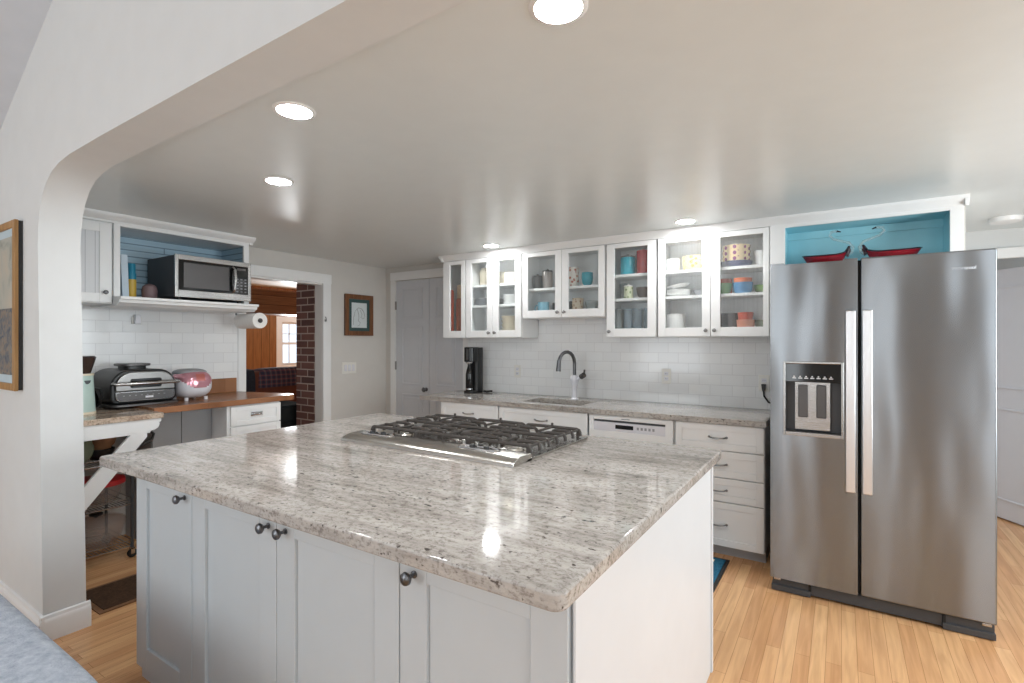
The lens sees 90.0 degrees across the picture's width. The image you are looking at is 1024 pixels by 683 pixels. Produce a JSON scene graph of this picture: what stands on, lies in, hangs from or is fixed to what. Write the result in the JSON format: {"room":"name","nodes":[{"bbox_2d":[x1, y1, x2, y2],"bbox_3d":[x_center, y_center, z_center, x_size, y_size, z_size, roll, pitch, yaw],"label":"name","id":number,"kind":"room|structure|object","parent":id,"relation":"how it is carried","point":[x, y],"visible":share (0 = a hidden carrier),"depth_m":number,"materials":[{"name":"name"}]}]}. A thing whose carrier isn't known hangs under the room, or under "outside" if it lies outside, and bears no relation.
{"room":"kitchen","nodes":[
{"label":"kitchen","id":0,"kind":"room"},
{"bbox_2d":[0,0,51,128],"bbox_3d":[-1.259,-1.796,-1.033,9.400,2.976,4.700,0,0,33],"label":"vault","id":1,"kind":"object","parent":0,"point":[21,21],"depth_m":2.33,"materials":[{"name":"paint"}]},
{"bbox_2d":[0,0,468,615],"bbox_3d":[0.055,-1.140,1.010,9.400,5.000,0.158,0,0,33],"label":"wall","id":2,"kind":"structure","parent":0,"point":[103,83],"depth_m":2.23,"materials":[{"name":"paint"}]},
{"bbox_2d":[0,219,22,390],"bbox_3d":[-2.622,-0.173,2.619,0.615,0.823,0.031,0,0,33],"label":"framed painting","id":3,"kind":"object","parent":2,"relation":"attached to","point":[11,232],"visible":1,"depth_m":2.48,"materials":[{"name":"brown wood"}]},
{"bbox_2d":[0,580,90,639],"bbox_3d":[-2.981,1.300,2.962,2.181,0.120,0.188,0,0,33],"label":"baseboard","id":4,"kind":"structure","parent":2,"relation":"attached to","point":[57,624],"depth_m":2.39,"materials":[{"name":"paint"}]},
{"bbox_2d":[84,247,385,543],"bbox_3d":[-2.242,0.276,4.462,0.100,2.168,3.162,0,0,33],"label":"wall","id":5,"kind":"structure","parent":0,"point":[362,392],"depth_m":5.21,"materials":[{"name":"paint"}]},
{"bbox_2d":[81,218,111,305],"bbox_3d":[-2.770,-0.496,3.169,0.394,0.512,0.392,0,0,33],"label":"upper cabinet","id":6,"kind":"object","parent":5,"relation":"attached to","point":[96,236],"visible":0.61,"depth_m":3.18,"materials":[{"name":"white paint"}]},
{"bbox_2d":[82,305,237,390],"bbox_3d":[-2.674,0.100,3.691,0.008,0.720,1.398,0,0,33],"label":"tiled wall","id":7,"kind":"structure","parent":5,"relation":"attached to","point":[170,341],"depth_m":3.80,"materials":[{"name":"white tile"}]},
{"bbox_2d":[83,208,255,245],"bbox_3d":[-2.520,-0.780,3.554,0.415,0.056,1.315,0,0,33],"label":"trim","id":8,"kind":"structure","parent":5,"relation":"attached to","point":[91,214],"depth_m":3.46,"materials":[{"name":"paint"}]},
{"bbox_2d":[91,223,258,313],"bbox_3d":[-2.389,-0.490,3.693,0.466,0.524,0.898,0,0,33],"label":"upper cabinet","id":9,"kind":"object","parent":5,"relation":"attached to","point":[140,244],"visible":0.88,"depth_m":3.67,"materials":[{"name":"white paint"}]},
{"bbox_2d":[120,254,128,295],"bbox_3d":[-2.608,-0.426,3.385,0.230,0.276,0.047,0,0,33],"label":"binder","id":10,"kind":"object","parent":9,"relation":"on","point":[124,283],"visible":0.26,"depth_m":3.32,"materials":[{"name":"white plastic"}]},
{"bbox_2d":[128,263,135,296],"bbox_3d":[-2.517,-0.400,3.388,0.052,0.230,0.052,0,0,33],"label":"spray can","id":11,"kind":"object","parent":9,"relation":"on","point":[131,266],"visible":0.7,"depth_m":3.37,"materials":[{"name":"metal"}]},
{"bbox_2d":[141,284,157,297],"bbox_3d":[-2.448,-0.338,3.458,0.092,0.105,0.092,0,0,33],"label":"sugar bowl","id":12,"kind":"object","parent":9,"relation":"on","point":[148,290],"visible":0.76,"depth_m":3.42,"materials":[{"name":"pink ceramic"}]},
{"bbox_2d":[91,296,258,313],"bbox_3d":[-2.389,-0.256,3.693,0.466,0.056,0.898,0,0,33],"label":"shelf","id":13,"kind":"object","parent":9,"relation":"attached to","point":[118,302],"depth_m":3.54,"materials":[{"name":"white paint"}]},
{"bbox_2d":[148,254,250,302],"bbox_3d":[-2.282,-0.439,3.765,0.466,0.307,0.527,0,0,33],"label":"microwave oven","id":14,"kind":"object","parent":9,"relation":"on","point":[176,276],"visible":0.87,"depth_m":3.61,"materials":[{"name":"silver metal"}]},
{"bbox_2d":[233,313,266,328],"bbox_3d":[-2.066,-0.165,4.038,0.316,0.126,0.120,0,0,33],"label":"paper towel roll","id":15,"kind":"object","parent":9,"relation":"attached to","point":[249,320],"visible":1,"depth_m":3.98,"materials":[{"name":"white paper"}]},
{"bbox_2d":[238,264,331,422],"bbox_3d":[-2.086,0.351,4.693,0.132,2.017,0.935,0,0,33],"label":"trim","id":16,"kind":"structure","parent":5,"relation":"attached to","point":[322,283],"depth_m":4.98,"materials":[{"name":"paint"}]},
{"bbox_2d":[342,362,355,373],"bbox_3d":[-1.668,0.270,5.251,0.010,0.120,0.178,0,0,33],"label":"light switch","id":17,"kind":"object","parent":5,"relation":"attached to","point":[347,367],"visible":1,"depth_m":5.24,"materials":[{"name":"beige plastic"}]},
{"bbox_2d":[344,293,372,335],"bbox_3d":[-1.597,-0.274,5.345,0.027,0.426,0.368,0,0,33],"label":"framed sketch","id":18,"kind":"object","parent":5,"relation":"attached to","point":[358,309],"visible":1,"depth_m":5.33,"materials":[{"name":"brown wood"}]},
{"bbox_2d":[246,285,295,369],"bbox_3d":[-5.446,0.170,8.261,0.100,2.380,7.200,0,0,33],"label":"wall","id":19,"kind":"structure","parent":0,"point":[260,342],"depth_m":9.48,"materials":[{"name":"brown wood"}]},
{"bbox_2d":[276,316,295,366],"bbox_3d":[-4.151,0.040,10.222,0.055,1.040,1.220,0,0,33],"label":"window","id":20,"kind":"structure","parent":19,"relation":"in","point":[280,320],"depth_m":9.78,"materials":[{"name":"paint"}]},
{"bbox_2d":[251,279,295,288],"bbox_3d":[-3.512,-1.070,7.016,4.700,0.100,7.200,0,0,33],"label":"ceiling","id":21,"kind":"structure","parent":0,"point":[255,282],"depth_m":9.16,"materials":[{"name":"paint"}]},
{"bbox_2d":[296,284,314,425],"bbox_3d":[-1.931,0.170,5.348,0.325,2.380,0.494,0,0,33],"label":"brick","id":22,"kind":"object","parent":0,"point":[305,294],"visible":0.07,"depth_m":5.15,"materials":[{"name":"brown brick"}]},
{"bbox_2d":[53,516,1023,682],"bbox_3d":[-0.846,1.420,2.566,14.200,0.120,11.800,0,0,33],"label":"floor","id":23,"kind":"structure","parent":0,"point":[762,633],"depth_m":2.34,"materials":[{"name":"brown wood"}]},
{"bbox_2d":[0,594,97,682],"bbox_3d":[-1.780,1.127,1.392,1.500,0.465,0.716,0,0,33],"label":"ottoman","id":24,"kind":"object","parent":23,"relation":"on","point":[27,654],"visible":1,"depth_m":1.46,"materials":[{"name":"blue fabric"}]},
{"bbox_2d":[86,573,136,614],"bbox_3d":[-1.938,1.354,3.049,0.360,0.010,0.970,0,0,33],"label":"floor mat","id":25,"kind":"object","parent":23,"relation":"on","point":[107,597],"visible":0.2,"depth_m":2.73,"materials":[{"name":"brown fabric"}]},
{"bbox_2d":[84,431,154,559],"bbox_3d":[-2.639,0.962,3.221,0.425,0.792,0.535,0,0,33],"label":"wire cart","id":26,"kind":"object","parent":23,"relation":"on","point":[106,538],"visible":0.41,"depth_m":3.23,"materials":[{"name":"metal"}]},
{"bbox_2d":[84,441,93,462],"bbox_3d":[-2.600,0.653,3.091,0.190,0.184,0.115,0,0,35],"label":"enamel bowl","id":27,"kind":"object","parent":26,"relation":"on","point":[88,445],"visible":0.41,"depth_m":3.06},
{"bbox_2d":[84,460,100,469],"bbox_3d":[-2.667,0.739,3.179,0.402,0.043,0.387,0,0,33],"label":"shelf","id":28,"kind":"object","parent":26,"relation":"attached to","point":[88,462],"depth_m":3.08,"materials":[{"name":"silver metal"}]},
{"bbox_2d":[90,446,114,460],"bbox_3d":[-2.631,0.717,3.275,0.150,0.065,0.150,0,0,33],"label":"bowl","id":29,"kind":"object","parent":26,"relation":"on","point":[97,454],"visible":0.53,"depth_m":3.23,"materials":[{"name":"black plastic"}]},
{"bbox_2d":[92,437,116,449],"bbox_3d":[-2.631,0.629,3.275,0.180,0.110,0.180,0,0,33],"label":"wooden bowl","id":30,"kind":"object","parent":29,"relation":"on","point":[101,444],"visible":0.44,"depth_m":3.23,"materials":[{"name":"brown wood"}]},
{"bbox_2d":[84,474,125,487],"bbox_3d":[-2.601,0.935,3.202,0.298,0.162,0.298,0,0,33],"label":"bowl","id":31,"kind":"object","parent":26,"relation":"on","point":[117,479],"visible":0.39,"depth_m":3.20,"materials":[{"name":"red glass"}]},
{"bbox_2d":[85,488,130,514],"bbox_3d":[-2.667,1.006,3.179,0.402,0.043,0.387,0,0,33],"label":"shelf","id":32,"kind":"object","parent":26,"relation":"attached to","point":[106,493],"depth_m":3.22,"materials":[{"name":"silver metal"}]},
{"bbox_2d":[85,528,130,559],"bbox_3d":[-2.667,1.272,3.179,0.402,0.043,0.387,0,0,33],"label":"shelf","id":33,"kind":"object","parent":26,"relation":"attached to","point":[106,534],"depth_m":3.25,"materials":[{"name":"silver metal"}]},
{"bbox_2d":[83,406,163,509],"bbox_3d":[-2.573,0.895,3.110,0.783,0.930,0.497,0,0,33],"label":"side table","id":34,"kind":"object","parent":23,"relation":"on","point":[107,422],"visible":0.4,"depth_m":2.93,"materials":[{"name":"white paint"}]},
{"bbox_2d":[82,356,95,414],"bbox_3d":[-2.565,0.258,3.036,0.158,0.344,0.158,0,0,33],"label":"coffee grinder","id":35,"kind":"object","parent":34,"relation":"on","point":[89,406],"visible":0.51,"depth_m":3.02,"materials":[{"name":"green ceramic"}]},
{"bbox_2d":[126,408,210,539],"bbox_3d":[-2.447,0.908,3.657,0.403,0.904,0.383,0,0,33],"label":"base cabinet","id":36,"kind":"object","parent":23,"relation":"on","point":[174,428],"visible":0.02,"depth_m":3.54,"materials":[{"name":"paint"}]},
{"bbox_2d":[132,378,293,412],"bbox_3d":[-2.226,0.378,3.784,0.640,0.155,1.005,0,0,33],"label":"countertop","id":37,"kind":"structure","parent":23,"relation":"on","point":[223,392],"depth_m":3.73,"materials":[{"name":"brown wood"}]},
{"bbox_2d":[94,363,179,407],"bbox_3d":[-2.534,0.281,3.445,0.450,0.268,0.385,0,0,33],"label":"grill","id":38,"kind":"object","parent":37,"relation":"on","point":[129,384],"visible":0.98,"depth_m":3.33,"materials":[{"name":"black plastic"}]},
{"bbox_2d":[114,363,150,368],"bbox_3d":[-2.564,0.167,3.458,0.175,0.040,0.170,0,0,33],"label":"vent","id":39,"kind":"object","parent":38,"relation":"attached to","point":[120,365],"depth_m":3.42,"materials":[{"name":"black plastic"}]},
{"bbox_2d":[100,399,177,407],"bbox_3d":[-2.539,0.408,3.447,0.400,0.014,0.380,0,0,33],"label":"drip tray","id":40,"kind":"object","parent":38,"relation":"on","point":[117,404],"depth_m":3.31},
{"bbox_2d":[172,368,211,400],"bbox_3d":[-2.315,0.305,3.684,0.296,0.220,0.242,0,0,33],"label":"rice cooker","id":41,"kind":"object","parent":37,"relation":"on","point":[193,383],"visible":0.9,"depth_m":3.59,"materials":[{"name":"white plastic"}]},
{"bbox_2d":[211,401,280,438],"bbox_3d":[-2.133,0.908,3.924,0.642,0.904,0.402,0,0,33],"label":"drawer unit","id":42,"kind":"object","parent":23,"relation":"on","point":[240,419],"visible":0.28,"depth_m":3.71,"materials":[{"name":"white paint"}]},
{"bbox_2d":[254,371,295,401],"bbox_3d":[-3.187,0.825,7.521,1.040,0.910,2.220,0,0,33],"label":"sofa","id":43,"kind":"object","parent":23,"relation":"on","point":[283,389],"visible":0.02,"depth_m":6.75,"materials":[{"name":"brown leather"}]},
{"bbox_2d":[246,369,255,391],"bbox_3d":[-3.441,0.659,6.517,0.344,0.603,0.266,0,0,33],"label":"throw","id":44,"kind":"object","parent":43,"relation":"on","point":[250,375],"visible":0.2,"depth_m":6.45,"materials":[{"name":"fabric"}]},
{"bbox_2d":[253,366,295,387],"bbox_3d":[-3.072,0.473,7.090,0.356,0.246,1.160,0,0,33],"label":"plaid blanket","id":45,"kind":"object","parent":43,"relation":"on","point":[271,376],"visible":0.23,"depth_m":6.75,"materials":[{"name":"fabric"}]},
{"bbox_2d":[279,401,295,427],"bbox_3d":[-2.572,1.010,5.276,0.465,0.700,0.810,0,0,33],"label":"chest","id":46,"kind":"object","parent":23,"relation":"on","point":[288,408],"visible":0.02,"depth_m":5.28,"materials":[{"name":"black wood"}]},
{"bbox_2d":[137,467,712,682],"bbox_3d":[-0.352,0.921,2.075,1.946,0.878,1.355,0,0,33],"label":"base cabinet","id":47,"kind":"object","parent":23,"relation":"on","point":[225,594],"visible":0.7,"depth_m":1.50,"materials":[{"name":"paint"}]},
{"bbox_2d":[100,413,720,611],"bbox_3d":[-0.371,0.464,2.049,2.018,0.037,1.445,0,0,33],"label":"countertop","id":48,"kind":"structure","parent":47,"relation":"on","point":[539,532],"depth_m":1.50,"materials":[{"name":"stone"}]},
{"bbox_2d":[341,413,587,467],"bbox_3d":[-0.211,0.412,2.315,0.917,0.064,0.634,0,0,33],"label":"gas cooktop","id":49,"kind":"object","parent":48,"relation":"in","point":[511,444],"visible":1,"depth_m":2.20,"materials":[{"name":"metal"}]},
{"bbox_2d":[441,401,498,424],"bbox_3d":[-0.213,0.939,4.529,0.609,0.842,0.629,0,0,33],"label":"base cabinet","id":50,"kind":"object","parent":23,"relation":"on","point":[478,411],"visible":0.21,"depth_m":4.28,"materials":[{"name":"white paint"}]},
{"bbox_2d":[499,406,588,434],"bbox_3d":[0.374,0.939,4.151,0.779,0.842,0.629,0,0,33],"label":"base cabinet","id":51,"kind":"object","parent":23,"relation":"on","point":[525,415],"visible":0.21,"depth_m":3.88,"materials":[{"name":"white paint"}]},
{"bbox_2d":[420,390,769,427],"bbox_3d":[0.514,0.498,4.069,2.782,0.037,0.620,0,0,33],"label":"countertop","id":52,"kind":"structure","parent":51,"relation":"on","point":[748,417],"depth_m":3.78,"materials":[{"name":"stone"}]},
{"bbox_2d":[464,347,491,393],"bbox_3d":[-0.320,0.266,4.787,0.193,0.428,0.225,0,0,33],"label":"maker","id":53,"kind":"object","parent":52,"relation":"on","point":[473,356],"visible":1,"depth_m":4.76,"materials":[{"name":"black plastic"}]},
{"bbox_2d":[466,364,472,390],"bbox_3d":[-0.396,0.323,4.752,0.070,0.262,0.069,0,0,33],"label":"bottle","id":54,"kind":"object","parent":53,"relation":"on","point":[469,372],"depth_m":4.73,"materials":[{"name":"clear glass"}]},
{"bbox_2d":[556,350,585,399],"bbox_3d":[0.467,0.276,4.205,0.260,0.408,0.143,0,0,-15],"label":"kitchen faucet","id":55,"kind":"object","parent":52,"relation":"on","point":[574,379],"visible":1,"depth_m":4.23,"materials":[{"name":"grey metal"}]},
{"bbox_2d":[589,414,674,444],"bbox_3d":[0.966,0.939,3.779,0.606,0.842,0.579,0,0,33],"label":"dishwasher","id":56,"kind":"object","parent":23,"relation":"on","point":[620,427],"visible":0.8,"depth_m":3.52,"materials":[{"name":"white paint"}]},
{"bbox_2d":[713,557,729,591],"bbox_3d":[0.624,1.353,3.353,1.420,0.013,0.475,0,0,33],"label":"kitchen rug","id":57,"kind":"object","parent":23,"relation":"on","point":[720,565],"visible":0.17,"depth_m":3.04,"materials":[{"name":"blue fabric"}]},
{"bbox_2d":[675,421,769,562],"bbox_3d":[1.448,0.939,3.461,0.534,0.842,0.629,0,0,33],"label":"base cabinet","id":58,"kind":"object","parent":23,"relation":"on","point":[741,477],"visible":0.66,"depth_m":3.18,"materials":[{"name":"white paint"}]},
{"bbox_2d":[770,248,996,640],"bbox_3d":[2.003,0.467,2.869,0.918,1.778,0.868,0,0,33],"label":"refrigerator","id":59,"kind":"object","parent":23,"relation":"on","point":[883,369],"visible":1,"depth_m":2.51,"materials":[{"name":"silver metal"}]},
{"bbox_2d":[85,0,1023,268],"bbox_3d":[0.891,-0.868,3.326,6.700,0.120,4.642,0,0,33],"label":"ceiling","id":60,"kind":"structure","parent":0,"point":[474,124],"depth_m":1.99,"materials":[{"name":"paint"}]},
{"bbox_2d":[263,176,293,185],"bbox_3d":[-1.173,-0.806,2.575,0.144,0.006,0.144,0,0,33],"label":"recessed light","id":61,"kind":"object","parent":60,"relation":"in","point":[281,181],"visible":1,"depth_m":2.57,"materials":[{"name":"paint"}]},
{"bbox_2d":[272,101,315,119],"bbox_3d":[-0.761,-0.806,1.792,0.144,0.006,0.144,0,0,33],"label":"recessed light","id":62,"kind":"object","parent":60,"relation":"in","point":[288,109],"visible":1,"depth_m":1.78,"materials":[{"name":"paint"}]},
{"bbox_2d":[528,0,587,25],"bbox_3d":[0.112,-0.806,1.236,0.144,0.006,0.144,0,0,33],"label":"recessed light","id":63,"kind":"object","parent":60,"relation":"in","point":[548,12],"visible":1,"depth_m":1.24,"materials":[{"name":"paint"}]},
{"bbox_2d":[988,214,1023,224],"bbox_3d":[3.219,-0.788,3.339,0.170,0.038,0.170,0,0,33],"label":"recessed light","id":64,"kind":"object","parent":60,"relation":"attached to","point":[1007,219],"visible":1,"depth_m":3.29,"materials":[{"name":"paint"}]},
{"bbox_2d":[386,206,964,413],"bbox_3d":[0.618,0.276,4.454,5.020,2.168,0.120,0,0,33],"label":"wall","id":65,"kind":"structure","parent":0,"point":[434,265],"depth_m":5.65,"materials":[{"name":"paint"}]},
{"bbox_2d":[395,279,428,416],"bbox_3d":[-1.078,0.349,5.433,0.483,2.002,0.069,0,0,33],"label":"door","id":66,"kind":"structure","parent":65,"relation":"in","point":[412,296],"depth_m":5.45,"materials":[{"name":"paint"}]},
{"bbox_2d":[390,268,468,414],"bbox_3d":[-0.875,0.305,5.329,1.080,2.110,0.024,0,0,33],"label":"trim","id":67,"kind":"structure","parent":65,"relation":"attached to","point":[438,272],"depth_m":5.58,"materials":[{"name":"paint"}]},
{"bbox_2d":[429,278,462,417],"bbox_3d":[-0.671,0.349,5.202,0.442,2.002,0.018,0,0,33],"label":"door","id":68,"kind":"structure","parent":65,"relation":"in","point":[445,354],"depth_m":5.24,"materials":[{"name":"paint"}]},
{"bbox_2d":[443,260,465,337],"bbox_3d":[-0.463,-0.392,4.894,0.265,0.720,0.290,0,0,33],"label":"display cabinet","id":69,"kind":"object","parent":65,"relation":"attached to","point":[454,272],"visible":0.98,"depth_m":4.81,"materials":[{"name":"white paint"}]},
{"bbox_2d":[456,298,460,330],"bbox_3d":[-0.475,-0.230,4.848,0.125,0.361,0.020,0,0,33],"label":"cutting board","id":70,"kind":"object","parent":69,"relation":"in","point":[458,300],"visible":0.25,"depth_m":4.86,"materials":[{"name":"brown wood"}]},
{"bbox_2d":[466,254,537,337],"bbox_3d":[-0.104,-0.392,4.643,0.600,0.720,0.323,0,0,33],"label":"display cabinet","id":71,"kind":"object","parent":65,"relation":"attached to","point":[482,321],"visible":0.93,"depth_m":4.56,"materials":[{"name":"white paint"}]},
{"bbox_2d":[472,304,514,308],"bbox_3d":[-0.089,-0.320,4.666,0.566,0.020,0.241,0,0,33],"label":"shelf","id":72,"kind":"object","parent":71,"relation":"attached to","point":[501,306],"depth_m":4.67,"materials":[{"name":"white paint"}]},
{"bbox_2d":[472,282,514,289],"bbox_3d":[-0.089,-0.504,4.666,0.566,0.020,0.241,0,0,33],"label":"shelf","id":73,"kind":"object","parent":71,"relation":"attached to","point":[502,286],"depth_m":4.68,"materials":[{"name":"white paint"}]},
{"bbox_2d":[523,245,606,319],"bbox_3d":[0.472,-0.473,4.272,0.750,0.558,0.323,0,0,33],"label":"display cabinet","id":74,"kind":"object","parent":65,"relation":"attached to","point":[593,259],"visible":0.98,"depth_m":4.29,"materials":[{"name":"white paint"}]},
{"bbox_2d":[542,269,552,287],"bbox_3d":[0.305,-0.534,4.382,0.088,0.170,0.088,0,0,33],"label":"thermos","id":75,"kind":"object","parent":74,"relation":"on","point":[547,275],"visible":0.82,"depth_m":4.34,"materials":[{"name":"silver metal"}]},
{"bbox_2d":[529,284,597,293],"bbox_3d":[0.487,-0.439,4.295,0.716,0.020,0.241,0,0,33],"label":"shelf","id":76,"kind":"object","parent":74,"relation":"attached to","point":[584,289],"depth_m":4.31,"materials":[{"name":"white paint"}]},
{"bbox_2d":[569,267,578,285],"bbox_3d":[0.491,-0.529,4.243,0.129,0.160,0.110,0,0,-3],"label":"mug","id":77,"kind":"object","parent":74,"relation":"on","point":[573,271],"visible":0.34,"depth_m":4.19,"materials":[{"name":"ceramic"}]},
{"bbox_2d":[469,318,769,409],"bbox_3d":[0.723,0.120,4.311,2.850,0.720,0.008,0,0,33],"label":"tiled wall","id":78,"kind":"structure","parent":65,"relation":"attached to","point":[707,371],"depth_m":4.16,"materials":[{"name":"white tile"}]},
{"bbox_2d":[758,375,769,391],"bbox_3d":[1.782,0.295,3.619,0.072,0.116,0.010,0,0,33],"label":"wall outlet","id":79,"kind":"object","parent":78,"relation":"attached to","point":[762,379],"visible":1,"depth_m":3.62,"materials":[{"name":"beige plastic"}]},
{"bbox_2d":[607,239,657,337],"bbox_3d":[0.960,-0.392,3.959,0.390,0.720,0.323,0,0,33],"label":"display cabinet","id":80,"kind":"object","parent":65,"relation":"attached to","point":[635,317],"visible":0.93,"depth_m":3.94,"materials":[{"name":"white paint"}]},
{"bbox_2d":[620,254,635,274],"bbox_3d":[0.907,-0.597,4.006,0.116,0.165,0.116,0,0,33],"label":"canister","id":81,"kind":"object","parent":80,"relation":"on","point":[628,262],"visible":0.8,"depth_m":3.96,"materials":[{"name":"teal ceramic"}]},
{"bbox_2d":[615,297,646,302],"bbox_3d":[0.975,-0.320,3.982,0.356,0.020,0.241,0,0,33],"label":"shelf","id":82,"kind":"object","parent":80,"relation":"attached to","point":[635,299],"depth_m":3.94,"materials":[{"name":"white paint"}]},
{"bbox_2d":[615,273,646,280],"bbox_3d":[0.975,-0.504,3.982,0.356,0.020,0.241,0,0,33],"label":"shelf","id":83,"kind":"object","parent":80,"relation":"attached to","point":[637,276],"depth_m":3.95,"materials":[{"name":"white paint"}]},
{"bbox_2d":[636,249,646,272],"bbox_3d":[1.014,-0.615,3.950,0.104,0.200,0.104,0,0,33],"label":"canister","id":84,"kind":"object","parent":80,"relation":"on","point":[641,255],"visible":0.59,"depth_m":3.90,"materials":[{"name":"red ceramic"}]},
{"bbox_2d":[439,193,969,261],"bbox_3d":[0.987,-0.780,3.953,3.798,0.056,0.323,0,0,33],"label":"trim","id":85,"kind":"structure","parent":65,"relation":"attached to","point":[962,199],"depth_m":3.44,"materials":[{"name":"paint"}]},
{"bbox_2d":[658,227,769,336],"bbox_3d":[1.442,-0.392,3.648,0.737,0.720,0.323,0,0,33],"label":"display cabinet","id":86,"kind":"object","parent":65,"relation":"attached to","point":[703,312],"visible":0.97,"depth_m":3.62,"materials":[{"name":"white paint"}]},
{"bbox_2d":[667,258,680,270],"bbox_3d":[1.207,-0.565,3.836,0.100,0.100,0.122,0,0,-1],"label":"mug","id":87,"kind":"object","parent":86,"relation":"on","point":[673,264],"visible":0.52,"depth_m":3.78,"materials":[{"name":"white ceramic"}]},
{"bbox_2d":[666,314,685,327],"bbox_3d":[1.218,-0.126,3.806,0.136,0.155,0.136,0,0,33],"label":"crock","id":88,"kind":"object","parent":86,"relation":"in","point":[672,320],"visible":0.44,"depth_m":3.75,"materials":[{"name":"white ceramic"}]},
{"bbox_2d":[682,260,701,269],"bbox_3d":[1.337,-0.549,3.741,0.180,0.070,0.180,0,0,33],"label":"bowl","id":89,"kind":"object","parent":86,"relation":"on","point":[689,264],"visible":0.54,"depth_m":3.67,"materials":[{"name":"yellow ceramic"}]},
{"bbox_2d":[666,292,762,300],"bbox_3d":[1.457,-0.320,3.671,0.703,0.020,0.241,0,0,33],"label":"shelf","id":90,"kind":"object","parent":86,"relation":"attached to","point":[749,296],"depth_m":3.64,"materials":[{"name":"white paint"}]},
{"bbox_2d":[666,264,762,277],"bbox_3d":[1.457,-0.504,3.671,0.703,0.020,0.241,0,0,33],"label":"shelf","id":91,"kind":"object","parent":86,"relation":"attached to","point":[745,270],"depth_m":3.66,"materials":[{"name":"white paint"}]},
{"bbox_2d":[721,313,737,326],"bbox_3d":[1.558,-0.123,3.641,0.170,0.150,0.170,0,0,33],"label":"mug","id":92,"kind":"object","parent":86,"relation":"in","point":[727,319],"visible":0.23,"depth_m":3.57,"materials":[{"name":"white ceramic"}]},
{"bbox_2d":[721,260,752,266],"bbox_3d":[1.573,-0.535,3.590,0.210,0.042,0.210,0,0,33],"label":"bowl","id":93,"kind":"object","parent":86,"relation":"on","point":[731,262],"visible":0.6,"depth_m":3.51,"materials":[{"name":"blue ceramic"}]},
{"bbox_2d":[722,255,750,261],"bbox_3d":[1.573,-0.562,3.590,0.184,0.052,0.184,0,0,33],"label":"bowl","id":94,"kind":"object","parent":93,"relation":"on","point":[738,257],"visible":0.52,"depth_m":3.51,"materials":[{"name":"beige ceramic"}]},
{"bbox_2d":[722,250,750,256],"bbox_3d":[1.573,-0.603,3.590,0.184,0.052,0.184,0,0,33],"label":"bowl","id":95,"kind":"object","parent":94,"relation":"on","point":[730,252],"visible":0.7,"depth_m":3.52,"materials":[{"name":"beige ceramic"}]},
{"bbox_2d":[722,244,750,251],"bbox_3d":[1.573,-0.642,3.590,0.184,0.052,0.184,0,0,33],"label":"bowl","id":96,"kind":"object","parent":95,"relation":"on","point":[731,246],"visible":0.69,"depth_m":3.51,"materials":[{"name":"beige ceramic"}]},
{"bbox_2d":[732,282,752,292],"bbox_3d":[1.591,-0.368,3.530,0.132,0.075,0.132,0,0,33],"label":"bowl","id":97,"kind":"object","parent":86,"relation":"on","point":[738,287],"visible":0.87,"depth_m":3.48,"materials":[{"name":"blue ceramic"}]},
{"bbox_2d":[770,205,963,264],"bbox_3d":[2.166,-0.392,3.204,0.960,0.720,0.288,0,0,33],"label":"upper cabinet","id":98,"kind":"object","parent":65,"relation":"attached to","point":[934,230],"visible":0.51,"depth_m":3.23,"materials":[{"name":"white paint"}]},
{"bbox_2d":[802,230,850,262],"bbox_3d":[2.026,-0.599,3.287,0.288,0.224,0.159,0,0,33],"label":"dish","id":99,"kind":"object","parent":98,"relation":"in","point":[838,256],"visible":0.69,"depth_m":3.23,"materials":[{"name":"red ceramic"}]},
{"bbox_2d":[803,252,845,262],"bbox_3d":[2.013,-0.530,3.295,0.250,0.088,0.150,0,0,33],"label":"bowl","id":100,"kind":"object","parent":99,"relation":"on","point":[838,256],"depth_m":3.24,"materials":[{"name":"red"}]},
{"bbox_2d":[862,227,922,256],"bbox_3d":[2.295,-0.599,3.114,0.318,0.224,0.159,0,0,33],"label":"dish","id":101,"kind":"object","parent":98,"relation":"in","point":[904,251],"visible":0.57,"depth_m":3.06,"materials":[{"name":"red ceramic"}]},
{"bbox_2d":[867,248,920,256],"bbox_3d":[2.307,-0.530,3.105,0.280,0.088,0.150,0,0,33],"label":"bowl","id":102,"kind":"object","parent":101,"relation":"on","point":[904,251],"depth_m":3.05,"materials":[{"name":"red"}]},
{"bbox_2d":[965,227,1023,269],"bbox_3d":[3.771,0.276,3.365,1.700,2.168,1.460,0,0,33],"label":"wall","id":103,"kind":"structure","parent":0,"point":[1011,237],"depth_m":3.72,"materials":[{"name":"paint"}]},
{"bbox_2d":[996,246,1023,258],"bbox_3d":[3.855,0.345,3.450,1.150,2.030,0.025,0,0,33],"label":"trim","id":104,"kind":"structure","parent":103,"relation":"attached to","point":[1009,252],"depth_m":3.64,"materials":[{"name":"paint"}]},
{"bbox_2d":[997,266,1023,525],"bbox_3d":[3.753,0.399,3.631,0.046,1.898,0.930,0,0,1],"label":"door","id":105,"kind":"structure","parent":103,"relation":"in","point":[1010,282],"depth_m":3.83,"materials":[{"name":"paint"}]},
{"bbox_3d":[-3.470,0.170,6.989,4.600,2.380,7.200,0,0,33],"label":"wall","id":106,"kind":"structure","parent":0,"visible":0},
{"bbox_2d":[246,288,295,315],"bbox_3d":[-3.130,-0.570,8.257,0.400,0.340,4.500,0,0,33],"label":"beam","id":107,"kind":"structure","parent":106,"relation":"attached to","point":[270,302],"depth_m":7.41,"materials":[{"name":"brown wood"}]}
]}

